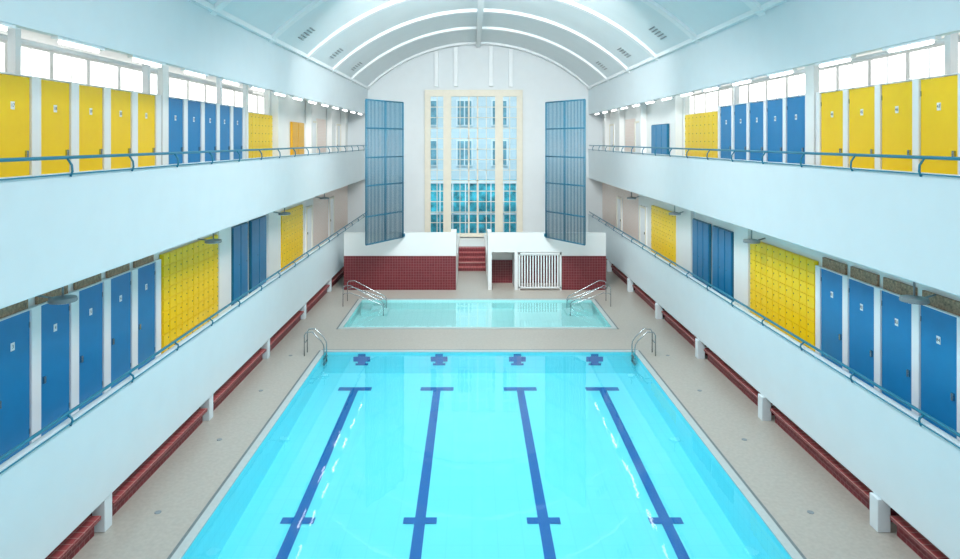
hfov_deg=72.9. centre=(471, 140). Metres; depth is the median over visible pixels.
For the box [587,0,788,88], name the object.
crown molding
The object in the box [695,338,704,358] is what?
column
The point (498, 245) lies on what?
wall
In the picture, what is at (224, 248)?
pillar
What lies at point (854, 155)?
handrail
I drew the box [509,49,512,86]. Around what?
pilaster strip
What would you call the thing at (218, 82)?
post
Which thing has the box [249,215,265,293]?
bank
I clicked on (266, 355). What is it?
column
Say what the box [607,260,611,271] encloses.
column
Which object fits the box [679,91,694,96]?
strip light
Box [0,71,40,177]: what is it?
cabin
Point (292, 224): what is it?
bank
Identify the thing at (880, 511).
column
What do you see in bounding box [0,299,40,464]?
cabin
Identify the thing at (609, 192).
wall
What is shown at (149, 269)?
cabin
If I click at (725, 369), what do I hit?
tiled bench
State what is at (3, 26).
strip light
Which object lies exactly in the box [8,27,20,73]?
post
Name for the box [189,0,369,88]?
crown molding
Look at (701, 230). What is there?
bank
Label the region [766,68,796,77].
strip light
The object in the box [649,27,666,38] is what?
ceiling vent
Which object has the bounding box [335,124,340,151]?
service door
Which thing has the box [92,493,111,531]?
column
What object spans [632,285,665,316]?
tiled bench
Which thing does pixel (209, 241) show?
lamp
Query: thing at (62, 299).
lamp
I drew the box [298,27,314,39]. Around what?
ceiling vent
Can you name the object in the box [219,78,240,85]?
strip light
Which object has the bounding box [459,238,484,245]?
floor
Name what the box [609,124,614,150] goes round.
service door
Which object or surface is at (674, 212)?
lamp
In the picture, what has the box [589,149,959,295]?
wall
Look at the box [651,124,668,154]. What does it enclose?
bank
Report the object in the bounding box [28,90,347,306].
wall
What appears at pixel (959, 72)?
cabin
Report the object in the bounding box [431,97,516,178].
building
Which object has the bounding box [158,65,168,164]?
pillar
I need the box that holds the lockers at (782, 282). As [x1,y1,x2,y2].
[750,241,818,351]
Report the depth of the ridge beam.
30.82 m
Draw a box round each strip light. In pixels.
[0,21,15,30]
[51,36,104,52]
[128,55,165,66]
[181,68,208,77]
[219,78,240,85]
[249,85,266,91]
[273,91,286,96]
[292,96,303,100]
[660,96,672,100]
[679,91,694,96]
[701,85,720,91]
[730,78,753,85]
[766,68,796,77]
[815,55,855,66]
[882,36,941,52]
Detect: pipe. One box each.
[0,33,252,92]
[701,35,959,92]
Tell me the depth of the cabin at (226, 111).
19.80 m
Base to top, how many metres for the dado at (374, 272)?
1.550 m
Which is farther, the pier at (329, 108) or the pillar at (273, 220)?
the pier at (329, 108)
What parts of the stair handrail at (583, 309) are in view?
rail, rail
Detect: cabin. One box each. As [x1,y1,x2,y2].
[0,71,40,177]
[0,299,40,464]
[35,285,78,435]
[41,77,78,173]
[73,273,110,409]
[79,83,110,170]
[106,263,137,387]
[111,88,137,168]
[133,255,160,369]
[138,92,160,166]
[169,96,187,163]
[188,99,204,162]
[205,102,219,161]
[220,104,232,159]
[233,106,245,158]
[718,105,730,158]
[731,103,745,159]
[746,100,762,160]
[763,97,782,162]
[783,94,804,163]
[815,257,846,367]
[816,89,842,166]
[842,266,878,387]
[843,84,874,168]
[874,277,917,410]
[875,79,911,171]
[911,290,959,438]
[912,73,957,174]
[957,316,959,440]
[958,72,959,174]
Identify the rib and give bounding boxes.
[210,0,764,16]
[268,0,699,43]
[305,0,658,60]
[331,9,629,72]
[350,26,608,81]
[366,42,590,89]
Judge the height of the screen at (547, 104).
6.194 m
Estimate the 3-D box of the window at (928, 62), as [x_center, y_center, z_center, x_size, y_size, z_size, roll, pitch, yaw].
[10.515,-1.660,18.550,0.050,0.920,42.100,0,0,0]
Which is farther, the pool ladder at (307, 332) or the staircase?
the staircase
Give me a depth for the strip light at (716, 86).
19.42 m
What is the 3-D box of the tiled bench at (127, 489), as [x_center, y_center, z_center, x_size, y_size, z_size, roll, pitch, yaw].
[-6.665,6.628,13.650,0.550,0.345,4.100,0,0,0]
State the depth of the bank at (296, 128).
27.61 m
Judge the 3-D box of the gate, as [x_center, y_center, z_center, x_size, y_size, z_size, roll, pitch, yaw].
[3.100,5.950,29.660,1.960,1.700,0.040,0,0,0]
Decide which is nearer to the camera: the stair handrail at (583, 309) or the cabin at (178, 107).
the cabin at (178, 107)
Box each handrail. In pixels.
[0,145,364,180]
[0,213,364,473]
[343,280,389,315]
[564,280,610,315]
[588,145,959,177]
[588,211,959,448]
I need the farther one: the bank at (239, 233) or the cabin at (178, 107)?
the bank at (239, 233)
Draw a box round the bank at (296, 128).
[290,122,303,154]
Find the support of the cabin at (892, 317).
on the floor
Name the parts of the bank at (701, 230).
locker door, locker door, locker door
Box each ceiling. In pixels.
[0,28,263,95]
[205,0,770,85]
[692,32,959,94]
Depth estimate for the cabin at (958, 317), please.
10.45 m
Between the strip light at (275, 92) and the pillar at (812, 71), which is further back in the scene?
the strip light at (275, 92)
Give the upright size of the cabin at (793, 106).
2.400 m
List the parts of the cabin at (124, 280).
transom panel, door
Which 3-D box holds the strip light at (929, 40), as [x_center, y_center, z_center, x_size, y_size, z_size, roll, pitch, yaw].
[7.200,-1.857,10.650,0.150,0.686,1.300,0,0,0]
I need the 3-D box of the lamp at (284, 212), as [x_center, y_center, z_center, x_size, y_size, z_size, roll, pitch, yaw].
[-7.094,2.500,24.000,0.778,0.460,0.440,0,0,0]
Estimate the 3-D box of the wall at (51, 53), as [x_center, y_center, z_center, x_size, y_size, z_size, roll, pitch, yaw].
[-9.660,-0.400,18.550,1.120,3.600,42.100,0,0,0]
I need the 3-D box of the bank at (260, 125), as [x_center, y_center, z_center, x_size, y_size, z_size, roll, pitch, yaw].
[-7.499,0.175,23.000,0.102,2.250,2.600,0,0,0]
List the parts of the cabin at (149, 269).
transom panel, door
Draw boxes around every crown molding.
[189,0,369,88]
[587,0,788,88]
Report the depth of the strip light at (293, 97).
23.89 m
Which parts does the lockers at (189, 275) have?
locker door, locker door, locker door, locker door, locker door, locker door, locker door, locker door, locker door, locker door, locker door, locker door, locker door, locker door, locker door, locker door, locker door, locker door, locker door, locker door, locker door, locker door, locker door, locker door, locker door, locker door, locker door, locker door, locker door, locker door, locker door, locker door, locker door, locker door, locker door, locker door, locker door, locker door, locker door, locker door, locker door, locker door, locker door, locker door, locker door, locker door, locker door, locker door, locker door, locker door, locker door, locker door, locker door, locker door, locker door, locker door, locker door, locker door, locker door, locker door, locker door, locker door, locker door, locker door, locker door, locker door, locker door, locker door, locker door, locker door, locker door, locker door, locker door, locker door, locker door, locker door, locker door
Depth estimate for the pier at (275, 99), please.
24.44 m
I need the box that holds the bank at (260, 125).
[249,113,271,157]
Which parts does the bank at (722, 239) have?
locker door, locker door, locker door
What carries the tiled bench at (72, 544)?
on the floor at (788, 481)
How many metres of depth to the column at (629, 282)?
29.28 m
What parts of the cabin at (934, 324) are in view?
number plate, door, transom panel, handle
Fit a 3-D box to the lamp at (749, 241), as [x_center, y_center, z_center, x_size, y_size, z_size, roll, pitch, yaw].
[7.524,2.500,17.374,0.532,0.460,0.439,0,0,34]
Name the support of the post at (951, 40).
on the wall at (609, 192)
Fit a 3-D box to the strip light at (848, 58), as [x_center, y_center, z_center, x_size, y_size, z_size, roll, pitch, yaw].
[7.200,-1.857,12.870,0.150,0.686,1.300,0,0,0]
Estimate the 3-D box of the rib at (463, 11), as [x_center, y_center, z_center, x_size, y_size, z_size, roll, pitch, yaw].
[0.370,-4.510,29.400,13.460,2.880,0.340,0,0,0]
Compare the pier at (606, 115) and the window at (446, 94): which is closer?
the pier at (606, 115)
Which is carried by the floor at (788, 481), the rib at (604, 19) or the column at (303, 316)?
the column at (303, 316)
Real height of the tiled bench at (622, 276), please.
0.345 m
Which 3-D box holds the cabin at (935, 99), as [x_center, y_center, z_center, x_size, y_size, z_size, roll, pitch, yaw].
[7.867,0.100,11.008,0.105,2.400,1.076,0,0,0]
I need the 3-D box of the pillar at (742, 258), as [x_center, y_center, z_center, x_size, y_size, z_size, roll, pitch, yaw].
[7.875,3.760,18.900,0.130,2.980,1.000,0,0,0]
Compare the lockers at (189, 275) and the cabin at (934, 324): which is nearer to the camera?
the cabin at (934, 324)
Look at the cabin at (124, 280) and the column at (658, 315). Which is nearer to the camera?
the cabin at (124, 280)
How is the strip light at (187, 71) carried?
attached to the wall at (175, 33)
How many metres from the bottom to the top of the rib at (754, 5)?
2.880 m
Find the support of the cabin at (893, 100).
on the floor
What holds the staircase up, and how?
on the floor at (788, 481)
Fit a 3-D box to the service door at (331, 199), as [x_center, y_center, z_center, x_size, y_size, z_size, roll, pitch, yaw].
[-7.510,4.125,34.750,0.100,2.250,1.100,0,0,0]
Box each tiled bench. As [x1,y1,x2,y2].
[45,516,100,558]
[89,408,206,516]
[199,349,265,410]
[260,311,303,350]
[306,285,329,313]
[325,267,343,286]
[611,266,635,289]
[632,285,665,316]
[661,311,708,355]
[704,349,776,415]
[770,408,899,521]
[890,516,948,558]
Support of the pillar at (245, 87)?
on the floor
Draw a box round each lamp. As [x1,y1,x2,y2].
[36,287,77,304]
[197,233,221,243]
[273,208,290,214]
[669,206,683,214]
[743,230,765,243]
[899,282,936,304]
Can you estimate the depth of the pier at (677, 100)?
24.44 m
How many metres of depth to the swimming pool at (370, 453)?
15.04 m
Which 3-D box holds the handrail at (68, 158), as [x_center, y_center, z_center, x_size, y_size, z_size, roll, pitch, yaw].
[-6.350,0.399,18.525,0.136,0.334,42.050,0,0,0]
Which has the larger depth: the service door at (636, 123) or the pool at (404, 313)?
the service door at (636, 123)
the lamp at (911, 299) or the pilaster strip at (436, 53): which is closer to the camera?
the lamp at (911, 299)
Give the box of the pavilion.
[431,179,516,232]
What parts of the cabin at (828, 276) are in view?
door, transom panel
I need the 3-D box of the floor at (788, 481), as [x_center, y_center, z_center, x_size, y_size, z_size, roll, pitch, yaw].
[0.250,6.950,18.550,17.300,0.300,42.100,0,0,0]
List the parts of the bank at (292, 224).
locker door, locker door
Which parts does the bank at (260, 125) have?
locker door, locker door, locker door, locker door, locker door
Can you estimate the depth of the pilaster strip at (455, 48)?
39.30 m
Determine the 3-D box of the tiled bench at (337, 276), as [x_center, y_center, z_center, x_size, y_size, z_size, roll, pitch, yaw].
[-6.665,6.628,31.650,0.550,0.345,4.100,0,0,0]
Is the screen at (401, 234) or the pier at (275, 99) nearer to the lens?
the pier at (275, 99)
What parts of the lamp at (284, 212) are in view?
lamp shade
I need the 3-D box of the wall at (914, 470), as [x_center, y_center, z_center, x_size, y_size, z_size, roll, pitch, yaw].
[7.160,5.325,18.550,0.120,1.790,42.100,0,0,0]
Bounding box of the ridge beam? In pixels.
[476,0,483,46]
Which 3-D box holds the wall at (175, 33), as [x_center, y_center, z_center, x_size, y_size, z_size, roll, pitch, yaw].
[-6.425,-2.410,18.550,0.150,1.580,42.100,0,0,0]
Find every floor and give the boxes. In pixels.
[72,255,920,558]
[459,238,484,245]
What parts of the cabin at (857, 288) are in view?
door, transom panel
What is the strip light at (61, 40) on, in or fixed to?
attached to the wall at (175, 33)
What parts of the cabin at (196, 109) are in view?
door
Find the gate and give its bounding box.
[518,253,560,289]
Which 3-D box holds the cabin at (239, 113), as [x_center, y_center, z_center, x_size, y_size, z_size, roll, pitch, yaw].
[-7.497,0.100,20.840,0.105,2.400,1.081,0,0,0]
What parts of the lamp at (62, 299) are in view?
lamp shade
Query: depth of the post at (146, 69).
15.53 m
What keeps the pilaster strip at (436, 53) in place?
attached to the wall at (541, 81)
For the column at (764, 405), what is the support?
on the floor at (788, 481)
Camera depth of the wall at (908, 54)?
18.55 m
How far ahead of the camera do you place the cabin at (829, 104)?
14.27 m
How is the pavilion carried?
on the ground
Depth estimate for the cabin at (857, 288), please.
13.20 m
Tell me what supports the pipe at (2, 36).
on the wall
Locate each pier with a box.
[271,91,280,155]
[305,100,312,153]
[327,105,332,151]
[341,110,345,150]
[604,110,609,149]
[618,108,624,151]
[639,102,646,152]
[673,95,682,155]
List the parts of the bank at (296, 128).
locker door, locker door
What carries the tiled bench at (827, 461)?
on the floor at (788, 481)
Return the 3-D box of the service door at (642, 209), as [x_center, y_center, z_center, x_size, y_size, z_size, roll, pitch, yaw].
[7.880,4.125,29.950,0.100,2.250,1.100,0,0,0]
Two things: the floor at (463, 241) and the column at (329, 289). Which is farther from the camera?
the floor at (463, 241)
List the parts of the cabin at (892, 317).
door, transom panel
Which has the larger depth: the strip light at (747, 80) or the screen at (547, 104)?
the screen at (547, 104)
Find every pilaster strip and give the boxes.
[434,51,438,86]
[454,47,457,86]
[489,46,492,86]
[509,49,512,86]
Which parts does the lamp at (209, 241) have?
lamp shade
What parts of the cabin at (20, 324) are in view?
number plate, transom panel, door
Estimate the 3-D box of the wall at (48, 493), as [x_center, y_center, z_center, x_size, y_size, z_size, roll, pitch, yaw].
[-6.410,5.325,18.550,0.120,1.790,42.100,0,0,0]
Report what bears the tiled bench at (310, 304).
on the floor at (788, 481)
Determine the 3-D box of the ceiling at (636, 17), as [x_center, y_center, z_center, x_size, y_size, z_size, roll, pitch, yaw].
[0.370,-4.575,18.550,13.460,2.750,42.100,0,0,0]
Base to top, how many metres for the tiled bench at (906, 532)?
0.345 m
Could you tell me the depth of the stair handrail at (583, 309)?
26.73 m
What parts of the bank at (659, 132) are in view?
locker door, locker door, locker door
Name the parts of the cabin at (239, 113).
door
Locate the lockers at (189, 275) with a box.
[159,235,217,353]
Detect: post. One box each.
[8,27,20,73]
[142,63,150,93]
[216,77,221,103]
[734,85,739,103]
[945,33,957,76]
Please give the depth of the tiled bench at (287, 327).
22.57 m
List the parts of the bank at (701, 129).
locker door, locker door, locker door, locker door, locker door, locker door, locker door, locker door, locker door, locker door, locker door, locker door, locker door, locker door, locker door, locker door, locker door, locker door, locker door, locker door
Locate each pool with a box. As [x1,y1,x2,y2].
[167,349,806,558]
[336,298,618,328]
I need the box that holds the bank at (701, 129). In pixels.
[685,111,717,157]
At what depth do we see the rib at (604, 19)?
24.73 m
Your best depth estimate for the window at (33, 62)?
18.10 m
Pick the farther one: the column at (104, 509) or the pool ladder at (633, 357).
the pool ladder at (633, 357)
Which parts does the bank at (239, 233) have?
locker door, locker door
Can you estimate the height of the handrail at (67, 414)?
0.214 m
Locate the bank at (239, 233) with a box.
[231,222,247,305]
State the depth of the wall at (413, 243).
29.70 m
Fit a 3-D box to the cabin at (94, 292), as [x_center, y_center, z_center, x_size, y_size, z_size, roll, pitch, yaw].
[-7.503,3.930,12.870,0.115,2.640,1.081,0,0,0]
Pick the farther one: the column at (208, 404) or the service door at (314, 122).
the service door at (314, 122)
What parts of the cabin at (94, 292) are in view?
transom panel, door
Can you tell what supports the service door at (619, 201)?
in the wall at (609, 192)
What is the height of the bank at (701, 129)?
2.250 m
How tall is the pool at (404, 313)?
0.430 m
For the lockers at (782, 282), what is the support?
on the floor
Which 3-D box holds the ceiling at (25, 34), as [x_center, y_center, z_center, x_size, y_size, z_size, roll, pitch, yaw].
[-8.375,-2.250,18.550,3.750,0.100,42.100,0,0,0]
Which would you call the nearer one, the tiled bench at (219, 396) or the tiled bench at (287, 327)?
the tiled bench at (219, 396)
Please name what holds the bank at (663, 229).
on the floor
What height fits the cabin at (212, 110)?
2.400 m
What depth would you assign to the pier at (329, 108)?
33.75 m
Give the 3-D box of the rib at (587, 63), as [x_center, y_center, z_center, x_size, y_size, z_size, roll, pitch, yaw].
[0.370,-4.510,33.900,13.460,2.880,0.340,0,0,0]
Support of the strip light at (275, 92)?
attached to the wall at (175, 33)
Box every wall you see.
[0,0,367,113]
[0,39,263,112]
[0,149,364,308]
[0,215,364,558]
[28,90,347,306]
[344,229,459,284]
[348,45,601,252]
[484,229,605,289]
[589,0,959,113]
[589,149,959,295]
[589,214,959,558]
[602,95,959,300]
[690,40,959,112]
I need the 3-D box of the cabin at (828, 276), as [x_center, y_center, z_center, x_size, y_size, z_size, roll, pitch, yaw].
[7.872,3.930,14.268,0.115,2.640,1.076,0,0,0]
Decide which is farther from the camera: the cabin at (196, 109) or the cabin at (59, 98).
the cabin at (196, 109)
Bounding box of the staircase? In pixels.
[458,246,485,270]
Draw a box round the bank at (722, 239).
[712,225,733,300]
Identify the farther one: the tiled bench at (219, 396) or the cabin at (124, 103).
the tiled bench at (219, 396)
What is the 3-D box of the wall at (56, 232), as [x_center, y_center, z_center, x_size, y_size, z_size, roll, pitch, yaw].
[-6.410,1.385,18.550,0.120,1.770,42.100,0,0,0]
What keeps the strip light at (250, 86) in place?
attached to the wall at (175, 33)
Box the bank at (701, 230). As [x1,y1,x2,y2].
[692,218,710,287]
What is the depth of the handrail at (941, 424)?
13.15 m
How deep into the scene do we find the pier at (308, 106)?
29.45 m
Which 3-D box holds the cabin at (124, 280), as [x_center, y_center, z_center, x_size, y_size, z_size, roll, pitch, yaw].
[-7.503,3.930,13.956,0.115,2.640,1.081,0,0,0]
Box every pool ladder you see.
[304,328,327,365]
[631,328,655,365]
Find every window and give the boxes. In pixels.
[0,43,263,112]
[425,90,522,236]
[690,43,959,112]
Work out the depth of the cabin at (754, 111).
18.06 m
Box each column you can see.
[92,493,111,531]
[200,395,212,420]
[261,339,269,358]
[299,304,305,318]
[326,278,331,291]
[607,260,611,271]
[627,278,632,291]
[655,303,662,318]
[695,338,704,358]
[758,394,770,420]
[870,492,890,531]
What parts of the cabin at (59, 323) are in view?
handle, transom panel, door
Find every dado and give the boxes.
[344,256,455,289]
[492,256,605,289]
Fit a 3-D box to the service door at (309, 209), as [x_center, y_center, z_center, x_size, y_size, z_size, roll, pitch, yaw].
[-7.510,4.125,29.950,0.100,2.250,1.100,0,0,0]
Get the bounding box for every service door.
[305,205,312,254]
[313,121,316,152]
[328,196,333,238]
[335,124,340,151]
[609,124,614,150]
[616,196,622,232]
[634,121,638,152]
[639,205,646,247]
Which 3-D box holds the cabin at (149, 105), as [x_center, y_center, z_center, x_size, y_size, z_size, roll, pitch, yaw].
[-7.497,0.100,15.040,0.105,2.400,1.081,0,0,0]
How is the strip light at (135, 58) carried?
attached to the wall at (175, 33)
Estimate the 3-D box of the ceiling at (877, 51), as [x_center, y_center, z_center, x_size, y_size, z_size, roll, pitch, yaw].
[8.935,-2.250,18.550,3.370,0.100,42.100,0,0,0]
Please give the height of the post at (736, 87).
1.200 m
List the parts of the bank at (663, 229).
locker door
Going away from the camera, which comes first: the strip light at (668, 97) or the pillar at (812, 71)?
the pillar at (812, 71)
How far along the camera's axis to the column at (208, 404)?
15.78 m
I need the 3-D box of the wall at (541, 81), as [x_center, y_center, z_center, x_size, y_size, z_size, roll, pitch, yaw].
[0.250,0.450,39.600,21.500,12.900,0.001,0,0,0]
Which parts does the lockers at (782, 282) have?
locker door, locker door, locker door, locker door, locker door, locker door, locker door, locker door, locker door, locker door, locker door, locker door, locker door, locker door, locker door, locker door, locker door, locker door, locker door, locker door, locker door, locker door, locker door, locker door, locker door, locker door, locker door, locker door, locker door, locker door, locker door, locker door, locker door, locker door, locker door, locker door, locker door, locker door, locker door, locker door, locker door, locker door, locker door, locker door, locker door, locker door, locker door, locker door, locker door, locker door, locker door, locker door, locker door, locker door, locker door, locker door, locker door, locker door, locker door, locker door, locker door, locker door, locker door, locker door, locker door, locker door, locker door, locker door, locker door, locker door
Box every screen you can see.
[365,99,404,245]
[544,99,585,245]
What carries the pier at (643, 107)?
on the floor
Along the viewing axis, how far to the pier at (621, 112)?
33.75 m
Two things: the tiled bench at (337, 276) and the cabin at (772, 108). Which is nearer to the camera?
the cabin at (772, 108)
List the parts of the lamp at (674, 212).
lamp shade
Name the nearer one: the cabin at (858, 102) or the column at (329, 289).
the cabin at (858, 102)
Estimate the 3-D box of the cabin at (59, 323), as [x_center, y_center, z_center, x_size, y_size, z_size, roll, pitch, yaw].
[-7.503,3.930,11.786,0.115,2.640,1.081,0,0,0]
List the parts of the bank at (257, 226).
locker door, locker door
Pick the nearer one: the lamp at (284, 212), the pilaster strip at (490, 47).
the lamp at (284, 212)
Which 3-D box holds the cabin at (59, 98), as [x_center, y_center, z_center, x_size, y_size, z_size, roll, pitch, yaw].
[-7.497,0.100,11.786,0.105,2.400,1.081,0,0,0]
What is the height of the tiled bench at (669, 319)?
0.345 m
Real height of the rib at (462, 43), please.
2.880 m
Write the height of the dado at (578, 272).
1.550 m
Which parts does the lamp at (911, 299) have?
lamp shade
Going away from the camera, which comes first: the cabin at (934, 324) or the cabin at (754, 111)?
the cabin at (934, 324)
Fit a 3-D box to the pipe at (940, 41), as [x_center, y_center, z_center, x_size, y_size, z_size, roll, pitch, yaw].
[8.570,-1.820,10.850,0.100,0.100,26.700,0,0,0]
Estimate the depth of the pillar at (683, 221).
23.89 m
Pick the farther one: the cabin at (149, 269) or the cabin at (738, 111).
the cabin at (738, 111)
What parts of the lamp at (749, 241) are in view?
lamp shade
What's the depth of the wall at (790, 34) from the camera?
14.77 m
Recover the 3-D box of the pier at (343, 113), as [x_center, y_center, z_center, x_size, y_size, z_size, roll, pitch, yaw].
[-7.415,-0.450,37.500,0.270,3.500,0.300,0,0,0]
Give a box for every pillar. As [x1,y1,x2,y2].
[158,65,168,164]
[215,227,230,314]
[243,84,248,157]
[266,209,280,281]
[676,206,693,275]
[734,225,750,311]
[805,64,818,164]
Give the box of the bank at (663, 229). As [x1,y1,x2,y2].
[651,205,675,265]
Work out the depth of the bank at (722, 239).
20.22 m
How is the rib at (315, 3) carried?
attached to the ceiling at (636, 17)
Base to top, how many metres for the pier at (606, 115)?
3.500 m
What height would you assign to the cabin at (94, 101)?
2.400 m
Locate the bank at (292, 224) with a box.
[281,204,302,271]

